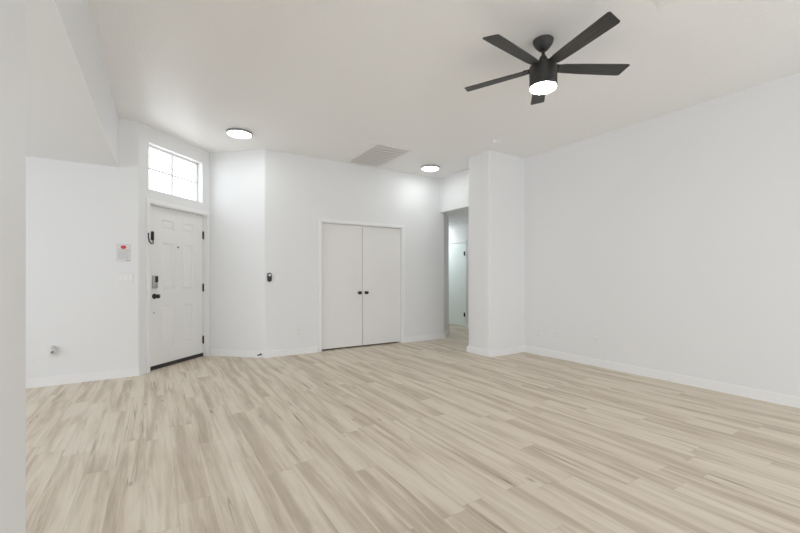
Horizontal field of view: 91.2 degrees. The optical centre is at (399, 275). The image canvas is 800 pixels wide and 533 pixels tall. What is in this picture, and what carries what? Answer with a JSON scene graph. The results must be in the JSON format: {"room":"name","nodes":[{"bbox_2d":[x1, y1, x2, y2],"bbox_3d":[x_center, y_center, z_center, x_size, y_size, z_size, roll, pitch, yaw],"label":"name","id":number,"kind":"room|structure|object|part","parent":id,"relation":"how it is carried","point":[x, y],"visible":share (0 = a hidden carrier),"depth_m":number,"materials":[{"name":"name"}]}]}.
{"room":"living room","nodes":[
{"label":"living room","id":0,"kind":"room"},
{"bbox_2d":[0,0,25,532],"bbox_3d":[-0.195,-0.320,-0.518,0.100,3.020,4.530,0,0,-32],"label":"wall","id":1,"kind":"structure","parent":0,"point":[12,12],"depth_m":1.28,"materials":[{"name":"paint"}]},
{"bbox_2d":[26,0,102,164],"bbox_3d":[-2.601,-1.335,0.109,3.310,0.150,8.550,0,0,-32],"label":"ceiling","id":2,"kind":"structure","parent":0,"point":[55,127],"depth_m":3.03,"materials":[{"name":"paint"}]},
{"bbox_2d":[28,0,117,166],"bbox_3d":[-2.359,-1.545,2.966,0.138,0.570,3.673,0,0,-32],"label":"beam","id":3,"kind":"structure","parent":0,"point":[67,26],"depth_m":2.58,"materials":[{"name":"paint"}]},
{"bbox_2d":[26,118,141,378],"bbox_3d":[-4.657,-0.320,3.775,3.626,3.020,0.140,0,0,-32],"label":"wall","id":4,"kind":"structure","parent":0,"point":[78,214],"depth_m":4.39,"materials":[{"name":"paint"}]},
{"bbox_2d":[49,347,57,357],"bbox_3d":[-3.760,0.835,4.250,0.072,0.116,0.009,0,0,-32],"label":"wall outlet","id":5,"kind":"object","parent":4,"relation":"attached to","point":[56,354],"visible":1,"depth_m":4.26,"materials":[{"name":"white plastic"}]},
{"bbox_2d":[49,346,55,354],"bbox_3d":[-3.744,0.806,4.224,0.052,0.099,0.050,0,0,-32],"label":"plug","id":6,"kind":"object","parent":5,"relation":"attached to","point":[52,351],"visible":1,"depth_m":4.22,"materials":[{"name":"plastic"}]},
{"bbox_2d":[26,367,140,388],"bbox_3d":[-4.559,1.141,3.756,3.472,0.098,0.034,0,0,-32],"label":"baseboard","id":7,"kind":"structure","parent":4,"relation":"attached to","point":[130,372],"depth_m":4.37,"materials":[{"name":"wood"}]},
{"bbox_2d":[117,244,130,261],"bbox_3d":[-3.231,-0.266,4.585,0.132,0.200,0.002,0,0,-32],"label":"notice","id":8,"kind":"object","parent":4,"relation":"attached to","point":[123,250],"visible":1,"depth_m":4.59,"materials":[{"name":"paper"}]},
{"bbox_2d":[119,273,132,282],"bbox_3d":[-3.211,0.023,4.593,0.142,0.118,0.011,0,0,-32],"label":"light switch","id":9,"kind":"object","parent":4,"relation":"attached to","point":[123,277],"visible":1,"depth_m":4.59,"materials":[{"name":"white plastic"}]},
{"bbox_2d":[142,123,209,374],"bbox_3d":[-3.048,-0.320,5.293,0.160,3.020,1.170,0,0,13],"label":"wall","id":10,"kind":"structure","parent":0,"point":[153,137],"depth_m":5.10,"materials":[{"name":"paint"}]},
{"bbox_2d":[149,145,197,200],"bbox_3d":[-3.077,-1.348,5.276,0.050,0.576,0.915,0,0,13],"label":"window","id":11,"kind":"structure","parent":10,"relation":"in","point":[195,165],"depth_m":5.37,"materials":[{"name":"plastic"}]},
{"bbox_2d":[148,205,203,370],"bbox_3d":[-3.010,0.155,5.294,0.145,2.070,1.052,0,0,13],"label":"door","id":12,"kind":"structure","parent":10,"relation":"in","point":[176,239],"depth_m":5.28,"materials":[{"name":"wood"}]},
{"bbox_3d":[-3.072,0.262,4.952,0.076,0.068,0.068,0,0,13],"label":"knob","id":13,"kind":"part","parent":12,"relation":"part of","materials":[{"name":"black metal"}]},
{"bbox_2d":[146,198,208,372],"bbox_3d":[-3.034,0.122,5.312,0.168,2.135,1.093,0,0,13],"label":"door frame","id":14,"kind":"structure","parent":10,"relation":"attached to","point":[148,200],"depth_m":5.23,"materials":[{"name":"wood"}]},
{"bbox_2d":[210,149,266,350],"bbox_3d":[-2.373,-0.320,5.826,0.922,3.020,0.140,0,0,11],"label":"wall","id":15,"kind":"structure","parent":0,"point":[238,179],"depth_m":5.75,"materials":[{"name":"paint"}]},
{"bbox_2d":[267,150,442,351],"bbox_3d":[-0.598,-0.320,6.609,3.235,3.020,0.140,0,0,-32],"label":"wall","id":16,"kind":"structure","parent":0,"point":[302,190],"depth_m":6.16,"materials":[{"name":"paint"}]},
{"bbox_2d":[210,346,317,357],"bbox_3d":[-2.021,1.141,5.810,1.571,0.098,0.323,0,0,-10],"label":"baseboard","id":17,"kind":"structure","parent":16,"relation":"attached to","point":[313,349],"depth_m":5.77,"materials":[{"name":"wood"}]},
{"bbox_2d":[267,273,271,281],"bbox_3d":[-1.894,0.024,5.696,0.063,0.132,0.027,0,0,-32],"label":"wall sensor","id":18,"kind":"object","parent":16,"relation":"attached to","point":[269,275],"visible":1,"depth_m":5.69,"materials":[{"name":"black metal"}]},
{"bbox_2d":[275,273,279,280],"bbox_3d":[-1.804,0.022,5.761,0.072,0.118,0.011,0,0,-32],"label":"light switch","id":19,"kind":"object","parent":16,"relation":"attached to","point":[277,275],"visible":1,"depth_m":5.76,"materials":[{"name":"white plastic"}]},
{"bbox_2d":[322,223,361,348],"bbox_3d":[-0.927,0.169,6.348,0.724,1.993,0.099,0,0,-32],"label":"door","id":20,"kind":"structure","parent":16,"relation":"in","point":[341,244],"depth_m":6.34,"materials":[{"name":"wood"}]},
{"bbox_2d":[319,219,404,351],"bbox_3d":[-0.629,0.151,6.579,1.590,2.077,0.148,0,0,-32],"label":"door frame","id":21,"kind":"structure","parent":16,"relation":"attached to","point":[320,220],"depth_m":6.74,"materials":[{"name":"wood"}]},
{"bbox_2d":[362,226,399,344],"bbox_3d":[-0.300,0.169,6.742,0.744,1.993,0.099,0,0,-32],"label":"door","id":22,"kind":"structure","parent":16,"relation":"in","point":[380,246],"depth_m":6.74,"materials":[{"name":"wood"}]},
{"bbox_2d":[405,327,449,342],"bbox_3d":[0.575,1.141,8.341,0.953,0.098,2.806,0,0,1],"label":"baseboard","id":23,"kind":"structure","parent":16,"relation":"attached to","point":[443,335],"depth_m":7.20,"materials":[{"name":"wood"}]},
{"bbox_2d":[26,324,799,532],"bbox_3d":[-0.388,1.250,3.063,10.200,0.120,11.200,0,0,-32],"label":"floor","id":24,"kind":"structure","parent":0,"point":[428,436],"depth_m":2.67,"materials":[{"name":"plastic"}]},
{"bbox_2d":[469,150,524,349],"bbox_3d":[2.093,-0.320,6.490,2.154,3.020,0.457,0,0,-32],"label":"wall pier","id":25,"kind":"object","parent":24,"relation":"on","point":[496,179],"visible":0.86,"depth_m":5.90,"materials":[{"name":"paint"}]},
{"bbox_2d":[87,0,799,177],"bbox_3d":[1.014,-1.890,3.943,6.890,0.120,11.200,0,0,-32],"label":"ceiling","id":26,"kind":"structure","parent":0,"point":[335,80],"depth_m":3.41,"materials":[{"name":"paint"}]},
{"bbox_2d":[226,128,252,138],"bbox_3d":[-2.050,-1.811,5.006,0.314,0.038,0.314,0,0,-32],"label":"recessed light","id":27,"kind":"object","parent":26,"relation":"in","point":[239,133],"visible":1,"depth_m":4.95,"materials":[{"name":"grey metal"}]},
{"bbox_2d":[227,131,250,138],"bbox_3d":[-2.050,-1.801,5.006,0.285,0.018,0.285,0,0,-32],"label":"diffuser","id":28,"kind":"object","parent":27,"relation":"attached to","point":[236,134],"depth_m":4.98,"materials":[{"name":"white plastic"}]},
{"bbox_2d":[345,144,410,167],"bbox_3d":[-0.358,-1.821,6.033,0.580,0.017,1.060,0,0,-32],"label":"ceiling vent","id":29,"kind":"object","parent":26,"relation":"in","point":[377,155],"visible":1,"depth_m":5.97,"materials":[{"name":"metal"}]},
{"bbox_2d":[421,165,439,170],"bbox_3d":[0.511,-1.811,6.614,0.314,0.038,0.314,0,0,-32],"label":"recessed light","id":30,"kind":"object","parent":26,"relation":"in","point":[425,167],"visible":1,"depth_m":6.56,"materials":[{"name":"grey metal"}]},
{"bbox_2d":[422,167,438,170],"bbox_3d":[0.511,-1.801,6.614,0.285,0.018,0.285,0,0,-32],"label":"diffuser","id":31,"kind":"object","parent":30,"relation":"attached to","point":[423,168],"depth_m":6.58,"materials":[{"name":"white plastic"}]},
{"bbox_2d":[491,139,501,144],"bbox_3d":[1.308,-1.808,5.308,0.140,0.042,0.140,0,0,-32],"label":"smoke detector","id":32,"kind":"object","parent":26,"relation":"attached to","point":[494,141],"visible":1,"depth_m":5.27,"materials":[{"name":"white plastic"}]},
{"bbox_2d":[464,11,629,104],"bbox_3d":[1.083,-1.636,3.019,1.241,0.388,1.257,0,0,-32],"label":"ceiling fan","id":33,"kind":"object","parent":26,"relation":"hanging from","point":[542,72],"visible":1,"depth_m":2.97,"materials":[{"name":"black metal"}]},
{"bbox_3d":[0.792,-1.613,3.258,0.546,0.008,0.124,0,11,33],"label":"blade","id":34,"kind":"part","parent":33,"relation":"part of","materials":[{"name":"grey wood"}]},
{"bbox_3d":[0.812,-1.613,2.806,0.546,0.008,0.124,0,11,-39],"label":"blade","id":35,"kind":"part","parent":33,"relation":"part of","materials":[{"name":"grey wood"}]},
{"bbox_3d":[1.216,-1.613,3.417,0.124,0.008,0.546,-11,-3,15],"label":"blade","id":36,"kind":"part","parent":33,"relation":"part of","materials":[{"name":"grey wood"}]},
{"bbox_2d":[530,81,556,94],"bbox_3d":[1.113,-1.452,3.046,0.193,0.020,0.193,0,0,-32],"label":"diffuser","id":37,"kind":"object","parent":33,"relation":"attached to","point":[536,87],"depth_m":3.01,"materials":[{"name":"white"}]},
{"bbox_3d":[1.248,-1.613,2.685,0.124,0.008,0.546,12,-4,-20],"label":"blade","id":38,"kind":"part","parent":33,"relation":"part of","materials":[{"name":"grey wood"}]},
{"bbox_3d":[1.498,-1.613,3.063,0.546,0.008,0.124,0,-11,-3],"label":"blade","id":39,"kind":"part","parent":33,"relation":"part of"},
{"bbox_2d":[655,0,676,7],"bbox_3d":[1.723,-1.823,2.482,0.320,0.014,0.220,0,0,-41],"label":"ceiling vent","id":40,"kind":"object","parent":26,"relation":"in","point":[661,3],"visible":1,"depth_m":2.61,"materials":[{"name":"metal"}]},
{"bbox_2d":[443,213,448,332],"bbox_3d":[0.619,-0.320,8.632,0.556,3.020,2.442,0,0,-18],"label":"wall","id":41,"kind":"structure","parent":0,"point":[445,217],"depth_m":7.67,"materials":[{"name":"paint"}]},
{"bbox_2d":[440,169,468,212],"bbox_3d":[1.142,-1.508,6.889,0.140,0.645,1.255,0,0,-32],"label":"wall header","id":42,"kind":"structure","parent":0,"point":[454,188],"depth_m":7.02,"materials":[{"name":"paint"}]},
{"bbox_2d":[446,208,468,224],"bbox_3d":[1.230,-1.280,8.329,1.540,0.100,3.800,0,0,-32],"label":"ceiling","id":43,"kind":"structure","parent":0,"point":[460,216],"depth_m":8.16,"materials":[{"name":"paint"}]},
{"bbox_2d":[449,222,468,322],"bbox_3d":[1.903,-0.320,8.574,0.140,3.020,3.900,0,0,-32],"label":"wall","id":44,"kind":"structure","parent":0,"point":[460,231],"depth_m":9.09,"materials":[{"name":"paint"}]},
{"bbox_2d":[449,243,464,325],"bbox_3d":[1.318,0.207,9.387,0.069,1.941,0.774,0,0,-32],"label":"door","id":45,"kind":"structure","parent":44,"relation":"in","point":[456,251],"depth_m":9.31,"materials":[{"name":"wood"}]},
{"bbox_2d":[449,240,466,326],"bbox_3d":[1.301,0.181,9.388,0.012,2.018,0.882,0,0,-32],"label":"door frame","id":46,"kind":"structure","parent":44,"relation":"attached to","point":[459,241],"depth_m":9.04,"materials":[{"name":"wood"}]},
{"bbox_2d":[525,72,799,396],"bbox_3d":[3.848,-0.320,3.251,0.140,3.020,6.895,0,0,-32],"label":"wall","id":47,"kind":"structure","parent":0,"point":[671,240],"depth_m":4.32,"materials":[{"name":"paint"}]},
{"bbox_2d":[555,331,558,338],"bbox_3d":[2.260,0.854,5.640,0.009,0.116,0.072,0,0,-32],"label":"wall outlet","id":48,"kind":"object","parent":47,"relation":"attached to","point":[556,332],"visible":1,"depth_m":5.64,"materials":[{"name":"white plastic"}]},
{"bbox_2d":[593,336,597,345],"bbox_3d":[2.570,0.857,5.147,0.009,0.116,0.072,0,0,-32],"label":"wall outlet","id":49,"kind":"object","parent":47,"relation":"attached to","point":[595,339],"visible":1,"depth_m":5.15,"materials":[{"name":"white plastic"}]},
{"bbox_2d":[467,345,799,407],"bbox_3d":[3.664,1.141,3.503,1.670,0.098,7.218,0,0,-32],"label":"baseboard","id":50,"kind":"object","parent":47,"relation":"attached to","point":[778,398],"visible":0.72,"depth_m":4.50,"materials":[{"name":"wood"}]}
]}

